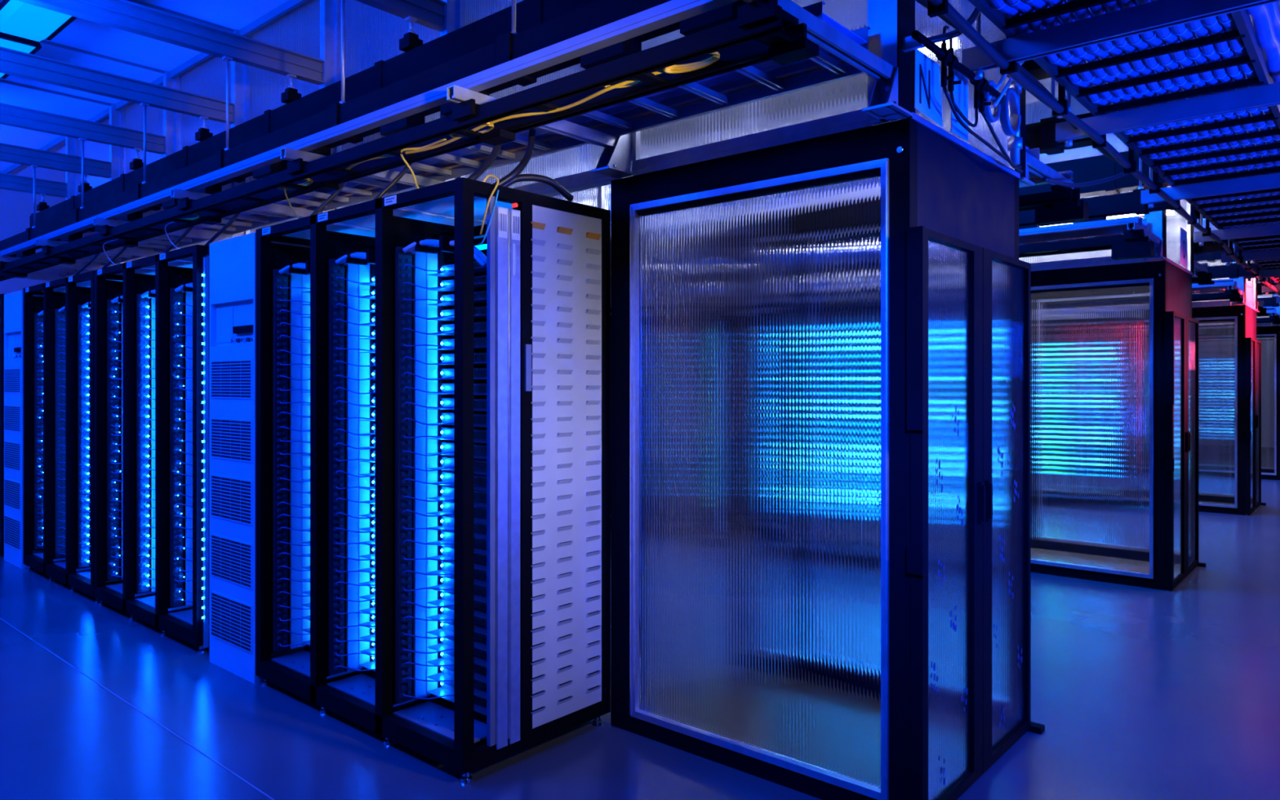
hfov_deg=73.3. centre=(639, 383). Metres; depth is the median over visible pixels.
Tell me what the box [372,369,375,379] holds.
server
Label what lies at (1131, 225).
strut
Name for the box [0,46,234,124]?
ceiling beam
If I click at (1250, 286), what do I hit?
sheet
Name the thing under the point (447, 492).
server
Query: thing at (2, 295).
rack
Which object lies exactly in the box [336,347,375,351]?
cable
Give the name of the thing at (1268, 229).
hanger
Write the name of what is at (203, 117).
rod
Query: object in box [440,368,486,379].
server
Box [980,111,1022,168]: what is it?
hose
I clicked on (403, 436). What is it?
cable
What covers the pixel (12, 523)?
vent grille
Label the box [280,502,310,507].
cable
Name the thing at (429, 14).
ceiling beam
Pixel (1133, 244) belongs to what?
cable raceway
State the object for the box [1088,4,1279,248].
cable bundle
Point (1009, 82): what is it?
hose
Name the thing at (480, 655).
server
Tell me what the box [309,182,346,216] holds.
hose
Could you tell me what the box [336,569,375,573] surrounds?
cable
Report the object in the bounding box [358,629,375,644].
server
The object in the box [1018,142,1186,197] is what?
duct
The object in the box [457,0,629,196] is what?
sheet
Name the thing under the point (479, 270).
server
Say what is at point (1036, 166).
strut
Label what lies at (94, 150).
sheet
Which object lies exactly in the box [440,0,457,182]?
column
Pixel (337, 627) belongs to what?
cable
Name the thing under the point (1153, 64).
cable bundle
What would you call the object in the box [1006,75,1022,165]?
valve
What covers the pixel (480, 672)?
server
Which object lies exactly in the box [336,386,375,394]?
cable
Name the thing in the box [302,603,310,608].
server
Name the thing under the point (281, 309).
cable
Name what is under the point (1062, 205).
cable raceway
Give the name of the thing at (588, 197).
sheet
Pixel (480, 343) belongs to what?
server
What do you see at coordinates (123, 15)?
ceiling beam
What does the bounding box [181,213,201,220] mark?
cable
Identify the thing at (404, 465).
cable
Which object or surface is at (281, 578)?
cable
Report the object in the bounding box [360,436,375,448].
server
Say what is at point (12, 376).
vent grille
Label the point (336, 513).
cable
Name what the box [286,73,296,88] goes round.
rod
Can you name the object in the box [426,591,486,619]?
server
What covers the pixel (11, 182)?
ceiling beam
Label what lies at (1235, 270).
duct
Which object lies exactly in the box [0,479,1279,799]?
floor
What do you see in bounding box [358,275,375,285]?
server
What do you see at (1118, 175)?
hose
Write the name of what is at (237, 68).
column
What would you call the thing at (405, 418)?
cable
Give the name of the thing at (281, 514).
cable
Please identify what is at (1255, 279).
column
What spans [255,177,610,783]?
rack
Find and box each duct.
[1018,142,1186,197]
[1018,188,1169,229]
[1025,12,1075,79]
[1025,112,1094,155]
[1191,262,1254,284]
[1194,177,1204,218]
[1194,239,1228,254]
[1194,245,1242,262]
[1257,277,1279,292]
[1257,282,1277,295]
[1257,296,1279,306]
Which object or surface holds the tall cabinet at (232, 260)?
on the floor
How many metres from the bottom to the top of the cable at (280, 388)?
0.017 m
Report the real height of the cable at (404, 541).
0.026 m
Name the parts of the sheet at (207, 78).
trim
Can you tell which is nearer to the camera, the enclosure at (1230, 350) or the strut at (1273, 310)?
the enclosure at (1230, 350)
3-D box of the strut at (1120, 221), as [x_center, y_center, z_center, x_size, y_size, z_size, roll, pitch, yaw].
[1.951,-1.026,6.429,3.130,0.041,0.047,0,0,41]
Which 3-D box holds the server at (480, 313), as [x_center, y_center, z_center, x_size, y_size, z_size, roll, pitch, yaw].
[-0.548,-0.284,3.620,0.418,0.044,0.535,0,0,41]
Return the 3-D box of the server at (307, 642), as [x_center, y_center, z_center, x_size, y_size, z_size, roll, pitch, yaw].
[-1.331,1.253,4.298,0.418,0.044,0.535,0,0,41]
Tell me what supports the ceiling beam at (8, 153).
attached to the column at (114, 115)
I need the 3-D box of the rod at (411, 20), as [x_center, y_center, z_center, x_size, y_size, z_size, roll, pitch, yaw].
[-1.106,-1.725,4.160,0.040,0.080,0.040,0,0,41]
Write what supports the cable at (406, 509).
attached to the rack at (547, 260)
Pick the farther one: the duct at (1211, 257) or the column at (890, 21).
the duct at (1211, 257)
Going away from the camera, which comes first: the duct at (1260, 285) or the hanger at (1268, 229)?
the hanger at (1268, 229)
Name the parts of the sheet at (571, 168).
trim, trim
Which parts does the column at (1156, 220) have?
corner post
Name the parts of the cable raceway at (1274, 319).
rail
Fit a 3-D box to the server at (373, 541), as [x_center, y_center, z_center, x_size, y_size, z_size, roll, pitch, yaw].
[-0.939,0.700,3.959,0.418,0.044,0.535,0,0,41]
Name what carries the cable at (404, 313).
attached to the rack at (547, 260)
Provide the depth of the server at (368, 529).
3.90 m
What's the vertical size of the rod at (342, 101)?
0.515 m
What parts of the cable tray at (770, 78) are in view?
rail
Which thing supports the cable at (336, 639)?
attached to the rack at (547, 260)
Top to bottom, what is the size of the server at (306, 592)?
0.044 m
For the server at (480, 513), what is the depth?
3.48 m
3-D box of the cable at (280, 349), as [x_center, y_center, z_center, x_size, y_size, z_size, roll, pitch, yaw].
[-1.611,-0.149,4.154,0.257,0.026,0.027,0,0,-4]
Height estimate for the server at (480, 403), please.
0.044 m
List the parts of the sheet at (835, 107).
trim, trim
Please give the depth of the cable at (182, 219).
4.85 m
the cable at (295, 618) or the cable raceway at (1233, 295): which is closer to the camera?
the cable at (295, 618)
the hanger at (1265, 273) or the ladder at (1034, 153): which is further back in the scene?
the hanger at (1265, 273)
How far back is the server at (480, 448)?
3.48 m
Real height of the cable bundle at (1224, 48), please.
0.064 m
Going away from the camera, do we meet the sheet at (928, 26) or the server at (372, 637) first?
the sheet at (928, 26)
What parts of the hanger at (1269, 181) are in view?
rod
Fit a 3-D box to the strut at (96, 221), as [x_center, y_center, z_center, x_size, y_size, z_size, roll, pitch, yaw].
[-3.040,-0.984,5.532,0.041,0.043,0.822,0,0,41]
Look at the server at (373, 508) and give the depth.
3.91 m
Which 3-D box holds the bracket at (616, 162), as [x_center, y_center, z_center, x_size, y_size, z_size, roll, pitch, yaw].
[-0.107,-1.630,3.527,0.100,1.540,0.161,0,0,41]
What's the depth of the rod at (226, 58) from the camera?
4.65 m
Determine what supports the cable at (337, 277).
attached to the rack at (547, 260)
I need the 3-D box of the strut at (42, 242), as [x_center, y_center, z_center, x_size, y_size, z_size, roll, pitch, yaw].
[-3.932,-0.984,6.305,0.041,0.043,0.822,0,0,41]
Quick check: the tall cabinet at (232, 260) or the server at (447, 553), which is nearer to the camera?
the server at (447, 553)
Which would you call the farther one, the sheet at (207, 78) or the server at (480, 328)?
the sheet at (207, 78)
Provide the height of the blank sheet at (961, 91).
0.260 m
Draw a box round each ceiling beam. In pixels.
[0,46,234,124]
[0,102,165,154]
[0,142,111,177]
[0,173,66,197]
[16,0,324,84]
[355,0,446,31]
[961,0,1279,79]
[1055,0,1279,146]
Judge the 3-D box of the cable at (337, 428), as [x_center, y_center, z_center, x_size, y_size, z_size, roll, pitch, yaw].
[-1.219,0.216,3.815,0.257,0.032,0.027,0,0,-4]
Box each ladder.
[1018,217,1146,245]
[1025,146,1039,159]
[1191,278,1233,293]
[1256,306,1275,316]
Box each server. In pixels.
[302,565,310,569]
[302,591,310,595]
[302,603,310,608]
[302,627,310,633]
[302,640,310,645]
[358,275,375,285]
[358,302,375,312]
[358,315,375,326]
[358,342,375,352]
[358,423,375,435]
[358,463,375,476]
[358,504,375,518]
[358,532,375,546]
[358,546,375,559]
[358,573,375,588]
[358,587,375,602]
[358,615,375,630]
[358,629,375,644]
[358,657,375,671]
[359,450,375,462]
[359,518,375,532]
[359,560,375,574]
[359,601,375,616]
[359,643,375,657]
[360,288,375,299]
[360,329,375,339]
[360,396,375,407]
[360,410,375,421]
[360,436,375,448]
[360,477,375,490]
[360,490,375,504]
[371,356,375,366]
[371,383,375,393]
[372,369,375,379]
[426,261,486,278]
[426,290,486,306]
[426,306,486,322]
[426,383,486,395]
[426,426,486,443]
[426,441,486,458]
[426,485,486,506]
[426,501,486,523]
[426,515,486,539]
[426,531,486,555]
[426,546,486,571]
[426,561,486,587]
[426,576,486,603]
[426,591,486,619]
[426,607,486,635]
[426,622,486,651]
[426,637,486,667]
[426,652,486,683]
[426,667,486,699]
[426,682,486,715]
[427,275,486,293]
[427,411,486,426]
[427,456,486,475]
[430,337,486,351]
[431,397,486,411]
[431,471,486,491]
[432,321,486,337]
[439,352,486,365]
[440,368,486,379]
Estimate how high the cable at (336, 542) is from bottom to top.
0.022 m
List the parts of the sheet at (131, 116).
trim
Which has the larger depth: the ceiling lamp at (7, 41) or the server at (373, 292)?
the ceiling lamp at (7, 41)
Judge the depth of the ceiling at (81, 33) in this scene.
6.37 m
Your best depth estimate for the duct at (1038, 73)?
3.72 m
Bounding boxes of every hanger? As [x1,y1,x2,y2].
[1141,44,1279,208]
[1193,74,1279,245]
[1221,120,1279,265]
[1243,169,1279,281]
[1262,277,1279,294]
[1275,297,1279,305]
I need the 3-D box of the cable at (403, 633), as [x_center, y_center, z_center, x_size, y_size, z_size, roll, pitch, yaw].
[-0.828,1.020,3.476,0.257,0.026,0.027,0,0,-4]
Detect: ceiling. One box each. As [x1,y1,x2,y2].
[0,0,1279,221]
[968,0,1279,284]
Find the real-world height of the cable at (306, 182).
0.168 m
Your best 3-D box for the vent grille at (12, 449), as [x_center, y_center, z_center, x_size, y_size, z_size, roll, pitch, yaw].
[-5.023,0.579,6.888,0.458,0.220,0.005,0,0,41]
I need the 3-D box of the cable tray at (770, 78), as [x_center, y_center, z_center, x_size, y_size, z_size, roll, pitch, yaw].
[-2.593,-1.079,5.422,8.580,0.143,0.390,0,0,41]
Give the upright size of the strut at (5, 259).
0.043 m
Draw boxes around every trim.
[0,0,308,173]
[0,79,111,106]
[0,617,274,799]
[39,40,164,73]
[126,0,233,32]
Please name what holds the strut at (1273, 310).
on the strut
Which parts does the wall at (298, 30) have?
trim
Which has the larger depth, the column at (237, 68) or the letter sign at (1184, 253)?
the letter sign at (1184, 253)
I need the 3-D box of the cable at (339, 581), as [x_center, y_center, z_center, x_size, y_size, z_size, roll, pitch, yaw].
[-1.219,0.888,3.815,0.257,0.026,0.027,0,0,-4]
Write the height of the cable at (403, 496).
0.026 m
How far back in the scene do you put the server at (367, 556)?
3.90 m
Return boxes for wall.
[0,190,65,293]
[334,0,453,227]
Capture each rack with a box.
[0,293,4,558]
[22,270,122,603]
[93,244,209,653]
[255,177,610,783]
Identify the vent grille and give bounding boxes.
[4,368,21,393]
[4,404,21,432]
[4,440,21,471]
[4,478,21,511]
[4,515,21,550]
[211,358,253,399]
[211,417,253,462]
[211,473,253,525]
[211,533,253,589]
[211,591,253,653]
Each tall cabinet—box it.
[4,289,65,568]
[209,232,310,684]
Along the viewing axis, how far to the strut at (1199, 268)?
7.29 m
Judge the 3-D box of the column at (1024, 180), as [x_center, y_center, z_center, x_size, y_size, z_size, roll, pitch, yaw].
[1.595,-1.630,3.703,0.138,1.540,0.205,0,0,41]
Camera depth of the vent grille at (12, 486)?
6.88 m
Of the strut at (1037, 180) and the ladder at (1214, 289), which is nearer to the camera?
the strut at (1037, 180)
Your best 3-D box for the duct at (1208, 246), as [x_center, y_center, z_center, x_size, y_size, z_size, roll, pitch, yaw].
[4.048,-1.150,7.957,2.300,0.200,0.130,0,0,41]
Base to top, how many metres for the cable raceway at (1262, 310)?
0.111 m
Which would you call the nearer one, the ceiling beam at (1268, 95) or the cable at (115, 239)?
the ceiling beam at (1268, 95)
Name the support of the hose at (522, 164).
attached to the rack at (547, 260)
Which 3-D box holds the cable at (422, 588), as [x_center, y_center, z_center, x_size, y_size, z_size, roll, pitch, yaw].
[-0.828,0.831,3.476,0.257,0.017,0.027,0,0,-4]
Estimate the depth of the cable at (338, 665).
3.82 m
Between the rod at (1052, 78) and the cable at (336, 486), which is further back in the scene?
the rod at (1052, 78)
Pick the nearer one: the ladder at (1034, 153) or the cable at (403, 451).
the cable at (403, 451)
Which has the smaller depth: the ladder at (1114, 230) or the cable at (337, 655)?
the cable at (337, 655)
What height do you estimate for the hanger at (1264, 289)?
1.330 m
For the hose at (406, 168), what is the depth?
3.81 m
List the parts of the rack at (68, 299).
post, rail, divider panel, post, plate, panel, rail, rail, divider panel, post, plate, panel, divider panel, post, plate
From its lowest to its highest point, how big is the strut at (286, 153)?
0.043 m
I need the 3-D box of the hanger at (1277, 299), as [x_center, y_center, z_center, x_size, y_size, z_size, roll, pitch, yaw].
[9.117,-1.735,11.418,1.090,1.330,0.041,0,0,41]
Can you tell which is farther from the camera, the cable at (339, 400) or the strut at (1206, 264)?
the strut at (1206, 264)
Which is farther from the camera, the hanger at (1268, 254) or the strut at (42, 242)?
the hanger at (1268, 254)
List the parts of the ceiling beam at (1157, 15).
rod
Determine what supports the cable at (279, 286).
attached to the rack at (547, 260)
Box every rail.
[0,0,739,256]
[927,0,1279,295]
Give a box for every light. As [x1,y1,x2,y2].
[475,244,486,249]
[1245,4,1279,83]
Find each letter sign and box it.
[914,48,942,127]
[1180,226,1187,269]
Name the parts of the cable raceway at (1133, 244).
rail, rail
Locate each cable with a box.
[102,239,118,265]
[164,218,182,248]
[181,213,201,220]
[277,177,312,190]
[279,286,310,288]
[279,322,310,328]
[279,334,310,340]
[279,349,310,355]
[279,363,310,365]
[279,401,310,404]
[279,426,310,431]
[279,514,310,518]
[279,552,310,556]
[279,577,310,582]
[279,591,310,596]
[279,605,310,609]
[279,617,310,621]
[279,629,310,635]
[279,643,310,646]
[280,299,310,302]
[280,309,310,315]
[280,375,310,380]
[280,388,310,391]
[280,411,310,417]
[280,440,310,442]
[280,452,310,454]
[280,464,310,469]
[280,477,310,482]
[280,488,310,493]
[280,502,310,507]
[280,526,310,531]
[280,541,310,546]
[280,565,310,571]
[284,179,312,218]
[336,276,375,283]
[336,291,375,297]
[336,302,373,311]
[336,319,375,324]
[336,333,375,337]
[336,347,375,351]
[336,360,374,366]
[336,374,375,380]
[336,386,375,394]
[336,400,375,405]
[336,417,375,419]
[336,428,375,435]
[336,442,375,449]
[336,458,375,461]
[336,470,375,477]
[336,486,375,488]
[336,497,375,502]
[336,512,375,519]
[336,527,375,533]
[336,542,375,545]
[336,555,375,560]
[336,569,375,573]
[336,581,375,586]
[336,597,375,602]
[336,611,375,614]
[336,625,375,628]
[336,639,375,642]
[336,652,375,656]
[336,665,375,671]
[346,66,671,169]
[400,137,447,188]
[403,264,454,271]
[403,282,454,288]
[403,297,454,302]
[403,312,454,319]
[403,328,454,334]
[403,343,454,347]
[403,356,454,364]
[403,372,454,379]
[403,386,454,393]
[403,401,454,408]
[403,417,454,425]
[403,435,454,438]
[403,450,454,456]
[403,465,454,471]
[403,478,454,484]
[403,496,454,502]
[403,509,454,516]
[403,527,454,530]
[403,539,454,545]
[403,557,454,560]
[403,570,454,575]
[403,587,454,591]
[403,601,454,608]
[403,616,454,621]
[403,633,454,638]
[403,648,454,653]
[403,662,454,666]
[403,677,454,681]
[403,693,454,699]
[449,122,493,137]
[477,190,499,245]
[480,174,498,235]
[603,80,643,88]
[662,51,719,73]
[902,25,1021,136]
[1024,250,1055,253]
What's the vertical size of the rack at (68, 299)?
2.190 m
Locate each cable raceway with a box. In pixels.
[1018,184,1088,226]
[1018,229,1154,260]
[1191,271,1214,285]
[1191,288,1243,302]
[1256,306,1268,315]
[1256,315,1279,324]
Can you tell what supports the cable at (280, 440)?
attached to the rack at (547, 260)
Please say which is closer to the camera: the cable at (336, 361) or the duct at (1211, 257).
the cable at (336, 361)
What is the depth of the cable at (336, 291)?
3.82 m
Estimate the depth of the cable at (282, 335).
4.15 m
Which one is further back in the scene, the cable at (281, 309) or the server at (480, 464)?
the cable at (281, 309)
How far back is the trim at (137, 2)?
5.59 m
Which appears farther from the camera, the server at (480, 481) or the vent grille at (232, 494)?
the vent grille at (232, 494)
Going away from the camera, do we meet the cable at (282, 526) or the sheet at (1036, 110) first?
the cable at (282, 526)
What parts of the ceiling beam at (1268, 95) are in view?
rod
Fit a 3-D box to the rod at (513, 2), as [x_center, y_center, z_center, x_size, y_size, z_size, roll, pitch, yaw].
[-0.458,-1.825,3.122,0.040,1.150,0.040,0,0,41]
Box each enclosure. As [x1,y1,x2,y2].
[610,111,1044,799]
[1031,257,1206,590]
[1191,303,1266,515]
[1256,325,1279,479]
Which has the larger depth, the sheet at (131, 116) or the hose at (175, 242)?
the sheet at (131, 116)
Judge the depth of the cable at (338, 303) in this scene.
3.81 m
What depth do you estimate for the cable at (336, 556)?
3.82 m
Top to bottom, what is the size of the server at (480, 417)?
0.044 m
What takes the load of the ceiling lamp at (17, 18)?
hanging from the ceiling at (81, 33)
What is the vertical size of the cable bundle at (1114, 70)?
0.064 m
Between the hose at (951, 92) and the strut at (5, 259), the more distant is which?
the strut at (5, 259)
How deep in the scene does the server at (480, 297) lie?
3.52 m
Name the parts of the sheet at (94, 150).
trim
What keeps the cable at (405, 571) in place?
attached to the rack at (547, 260)
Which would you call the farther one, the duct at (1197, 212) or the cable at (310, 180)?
the duct at (1197, 212)
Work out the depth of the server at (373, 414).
3.92 m
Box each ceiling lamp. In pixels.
[0,0,77,41]
[0,31,41,79]
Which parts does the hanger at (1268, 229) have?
rod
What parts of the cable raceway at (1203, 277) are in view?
rail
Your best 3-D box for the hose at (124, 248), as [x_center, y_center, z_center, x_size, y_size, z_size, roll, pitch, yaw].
[-3.722,-0.880,6.076,0.239,0.292,0.039,0,0,-23]
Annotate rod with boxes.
[31,164,38,228]
[40,193,45,202]
[78,137,86,208]
[84,173,88,182]
[133,147,141,159]
[140,102,149,183]
[199,115,208,128]
[222,55,232,150]
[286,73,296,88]
[338,0,345,103]
[404,15,417,33]
[510,0,517,34]
[1050,4,1054,117]
[1137,157,1143,189]
[1231,221,1235,263]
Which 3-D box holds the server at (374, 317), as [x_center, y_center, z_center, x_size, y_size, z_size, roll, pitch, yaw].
[-0.939,-0.284,3.959,0.418,0.044,0.535,0,0,41]
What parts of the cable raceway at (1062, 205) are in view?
rail, rail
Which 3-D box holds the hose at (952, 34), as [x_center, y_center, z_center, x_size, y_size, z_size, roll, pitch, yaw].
[1.006,-1.235,2.827,0.373,0.333,0.037,0,0,-25]
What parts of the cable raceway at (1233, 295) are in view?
rail, rail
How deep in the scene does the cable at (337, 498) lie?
3.81 m
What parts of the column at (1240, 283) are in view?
corner post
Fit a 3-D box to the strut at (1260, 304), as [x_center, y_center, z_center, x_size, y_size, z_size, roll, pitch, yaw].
[7.663,-0.984,10.679,0.041,0.043,0.822,0,0,41]
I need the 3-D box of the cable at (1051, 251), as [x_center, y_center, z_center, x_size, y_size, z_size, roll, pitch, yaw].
[2.732,-0.900,5.826,0.267,0.015,0.111,0,0,41]
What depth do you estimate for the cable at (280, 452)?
4.15 m
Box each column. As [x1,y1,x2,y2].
[65,136,75,277]
[109,103,119,266]
[163,70,174,251]
[231,29,244,238]
[320,0,334,212]
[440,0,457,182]
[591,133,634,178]
[601,186,604,208]
[862,0,915,124]
[1013,61,1035,187]
[1143,40,1167,262]
[1189,177,1197,277]
[1231,199,1246,305]
[1254,278,1259,312]
[1271,293,1279,325]
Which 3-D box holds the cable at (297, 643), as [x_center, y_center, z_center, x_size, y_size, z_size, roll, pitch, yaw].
[-1.611,1.261,4.154,0.257,0.017,0.027,0,0,-4]
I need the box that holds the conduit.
[915,0,1271,289]
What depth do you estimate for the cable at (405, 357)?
3.48 m
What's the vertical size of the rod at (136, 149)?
0.080 m
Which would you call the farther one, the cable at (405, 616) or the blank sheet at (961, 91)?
the cable at (405, 616)
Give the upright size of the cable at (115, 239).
0.167 m
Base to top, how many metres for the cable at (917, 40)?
0.235 m
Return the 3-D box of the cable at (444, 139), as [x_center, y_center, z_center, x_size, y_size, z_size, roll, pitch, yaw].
[-0.808,-0.823,3.260,0.252,0.168,0.079,0,0,41]
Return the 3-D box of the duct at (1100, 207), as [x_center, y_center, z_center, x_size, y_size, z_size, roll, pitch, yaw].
[2.128,-1.150,6.565,3.380,0.200,0.130,0,0,41]
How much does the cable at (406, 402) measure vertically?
0.026 m
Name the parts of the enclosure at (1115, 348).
clear panel, window trim, frame post, door, header trim, door pane, header panel, door handle, door handle, frame post, door pane, door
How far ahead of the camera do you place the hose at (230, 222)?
4.92 m
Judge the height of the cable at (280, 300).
0.022 m
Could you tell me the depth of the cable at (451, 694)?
3.48 m
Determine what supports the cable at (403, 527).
attached to the rack at (547, 260)
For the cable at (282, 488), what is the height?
0.026 m
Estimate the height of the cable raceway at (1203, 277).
0.111 m
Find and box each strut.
[0,256,109,270]
[13,274,66,280]
[35,238,163,257]
[93,217,232,240]
[170,188,322,217]
[280,146,444,187]
[446,84,618,149]
[742,0,895,84]
[1018,216,1139,236]
[1019,170,1072,187]
[1025,151,1074,189]
[1127,222,1160,244]
[1191,280,1235,288]
[1194,260,1207,272]
[1199,262,1208,267]
[1227,284,1242,295]
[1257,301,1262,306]
[1266,309,1276,313]
[1271,312,1279,317]
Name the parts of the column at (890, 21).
corner post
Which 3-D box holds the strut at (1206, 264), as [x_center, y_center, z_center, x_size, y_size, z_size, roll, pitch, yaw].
[4.127,-1.026,8.178,2.130,0.041,0.047,0,0,41]
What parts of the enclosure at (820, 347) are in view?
frame post, window trim, clear panel, frame post, door, door pane, header trim, header panel, door handle, door handle, door, door pane, frame post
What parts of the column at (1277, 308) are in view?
corner post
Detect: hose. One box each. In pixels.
[74,253,100,275]
[101,246,127,268]
[163,226,193,253]
[204,212,240,245]
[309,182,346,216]
[373,163,412,199]
[467,144,502,180]
[493,128,535,186]
[503,173,573,201]
[927,7,980,43]
[942,85,1022,173]
[949,89,977,127]
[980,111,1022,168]
[989,74,1007,99]
[992,61,1024,107]
[1041,172,1129,187]
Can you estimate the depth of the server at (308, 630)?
4.22 m
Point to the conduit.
(923, 2)
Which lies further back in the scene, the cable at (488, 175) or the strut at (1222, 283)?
the strut at (1222, 283)
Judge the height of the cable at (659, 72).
0.035 m
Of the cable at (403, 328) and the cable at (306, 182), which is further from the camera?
the cable at (306, 182)
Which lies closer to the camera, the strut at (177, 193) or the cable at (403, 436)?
the cable at (403, 436)
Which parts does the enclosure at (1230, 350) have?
window trim, clear panel, frame post, door, header panel, header trim, door pane, door handle, door, door pane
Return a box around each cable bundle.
[989,0,1270,268]
[1005,0,1273,267]
[1022,0,1279,267]
[1043,0,1279,264]
[1066,0,1278,248]
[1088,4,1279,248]
[1104,0,1279,239]
[1118,0,1279,223]
[1135,0,1279,222]
[1153,0,1279,208]
[1186,19,1279,193]
[1201,16,1279,173]
[1217,13,1279,151]
[1266,2,1279,42]
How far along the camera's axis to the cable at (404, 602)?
3.48 m
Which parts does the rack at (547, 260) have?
post, rail, divider panel, plate, post, panel, cross rail, divider panel, rail, rail, cross rail, cross rail, mounting rail, plate, post, panel, divider panel, plate, mounting rail, cross rail, panel, cross rail, post, post, rail, rail, louvred panel, post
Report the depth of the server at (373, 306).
3.92 m
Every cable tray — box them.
[0,0,746,257]
[0,0,818,281]
[27,0,871,276]
[29,0,599,228]
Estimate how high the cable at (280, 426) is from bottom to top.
0.026 m
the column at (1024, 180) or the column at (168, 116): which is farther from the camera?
the column at (168, 116)
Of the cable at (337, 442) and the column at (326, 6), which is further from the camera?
the column at (326, 6)
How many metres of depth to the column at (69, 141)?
8.17 m
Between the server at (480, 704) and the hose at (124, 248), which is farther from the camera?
the hose at (124, 248)
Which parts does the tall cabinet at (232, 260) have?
control panel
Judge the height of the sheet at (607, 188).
1.540 m
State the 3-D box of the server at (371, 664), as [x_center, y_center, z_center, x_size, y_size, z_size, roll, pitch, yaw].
[-0.939,1.253,3.959,0.418,0.044,0.535,0,0,41]
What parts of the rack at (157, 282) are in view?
post, rail, divider panel, post, plate, panel, rail, rail, divider panel, post, plate, panel, divider panel, plate, panel, post, rail, divider panel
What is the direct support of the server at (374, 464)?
in the rack at (547, 260)
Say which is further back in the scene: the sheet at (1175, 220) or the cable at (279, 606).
the sheet at (1175, 220)
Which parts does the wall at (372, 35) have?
trim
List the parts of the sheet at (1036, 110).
trim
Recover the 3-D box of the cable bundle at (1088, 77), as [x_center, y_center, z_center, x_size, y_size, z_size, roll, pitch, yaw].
[5.572,-1.215,7.776,0.046,0.064,15.856,0,0,41]
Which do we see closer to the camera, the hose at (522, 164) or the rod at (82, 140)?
the hose at (522, 164)
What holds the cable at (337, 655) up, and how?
attached to the rack at (547, 260)
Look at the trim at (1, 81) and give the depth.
7.08 m
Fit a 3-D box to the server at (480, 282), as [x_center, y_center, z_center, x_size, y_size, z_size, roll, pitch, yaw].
[-0.548,-0.407,3.620,0.418,0.044,0.535,0,0,41]
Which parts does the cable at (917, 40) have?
hose coil, hose coil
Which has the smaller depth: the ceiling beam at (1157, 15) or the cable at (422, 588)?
the ceiling beam at (1157, 15)
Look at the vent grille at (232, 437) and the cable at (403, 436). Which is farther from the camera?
the vent grille at (232, 437)
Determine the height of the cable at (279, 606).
0.026 m
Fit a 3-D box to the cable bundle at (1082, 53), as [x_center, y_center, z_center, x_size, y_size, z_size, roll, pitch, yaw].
[5.606,-1.215,7.747,0.046,0.064,15.856,0,0,41]
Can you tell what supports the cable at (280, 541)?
attached to the rack at (547, 260)
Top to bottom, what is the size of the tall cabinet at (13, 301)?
2.178 m
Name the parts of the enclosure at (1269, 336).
clear panel, frame post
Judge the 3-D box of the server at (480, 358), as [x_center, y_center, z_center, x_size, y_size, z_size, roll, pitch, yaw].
[-0.548,-0.100,3.620,0.418,0.044,0.535,0,0,41]
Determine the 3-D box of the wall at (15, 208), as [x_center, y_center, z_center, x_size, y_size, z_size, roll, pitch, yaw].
[-3.317,-0.475,16.103,0.100,3.850,28.000,0,0,41]
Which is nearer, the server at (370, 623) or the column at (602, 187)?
the server at (370, 623)
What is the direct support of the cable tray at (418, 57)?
hanging from the rod
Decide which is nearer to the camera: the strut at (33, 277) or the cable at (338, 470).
the cable at (338, 470)
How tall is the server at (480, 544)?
0.044 m
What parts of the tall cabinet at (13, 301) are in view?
control panel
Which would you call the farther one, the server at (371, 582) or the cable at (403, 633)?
the server at (371, 582)
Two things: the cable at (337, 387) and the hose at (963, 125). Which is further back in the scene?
the cable at (337, 387)
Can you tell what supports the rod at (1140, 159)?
hanging from the ceiling at (81, 33)
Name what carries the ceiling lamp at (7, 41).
hanging from the ceiling at (81, 33)
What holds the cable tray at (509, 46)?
hanging from the rod
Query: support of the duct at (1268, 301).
hanging from the rod
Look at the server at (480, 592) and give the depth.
3.47 m
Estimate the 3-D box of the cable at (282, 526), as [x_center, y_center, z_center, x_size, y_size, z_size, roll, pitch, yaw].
[-1.611,0.703,4.154,0.257,0.026,0.027,0,0,-4]
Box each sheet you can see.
[75,115,109,274]
[120,84,163,263]
[174,55,231,249]
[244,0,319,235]
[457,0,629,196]
[551,186,597,207]
[604,161,632,210]
[631,0,878,176]
[915,0,1013,168]
[951,68,968,141]
[1018,54,1144,271]
[1166,53,1189,270]
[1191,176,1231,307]
[1245,226,1254,307]
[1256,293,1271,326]

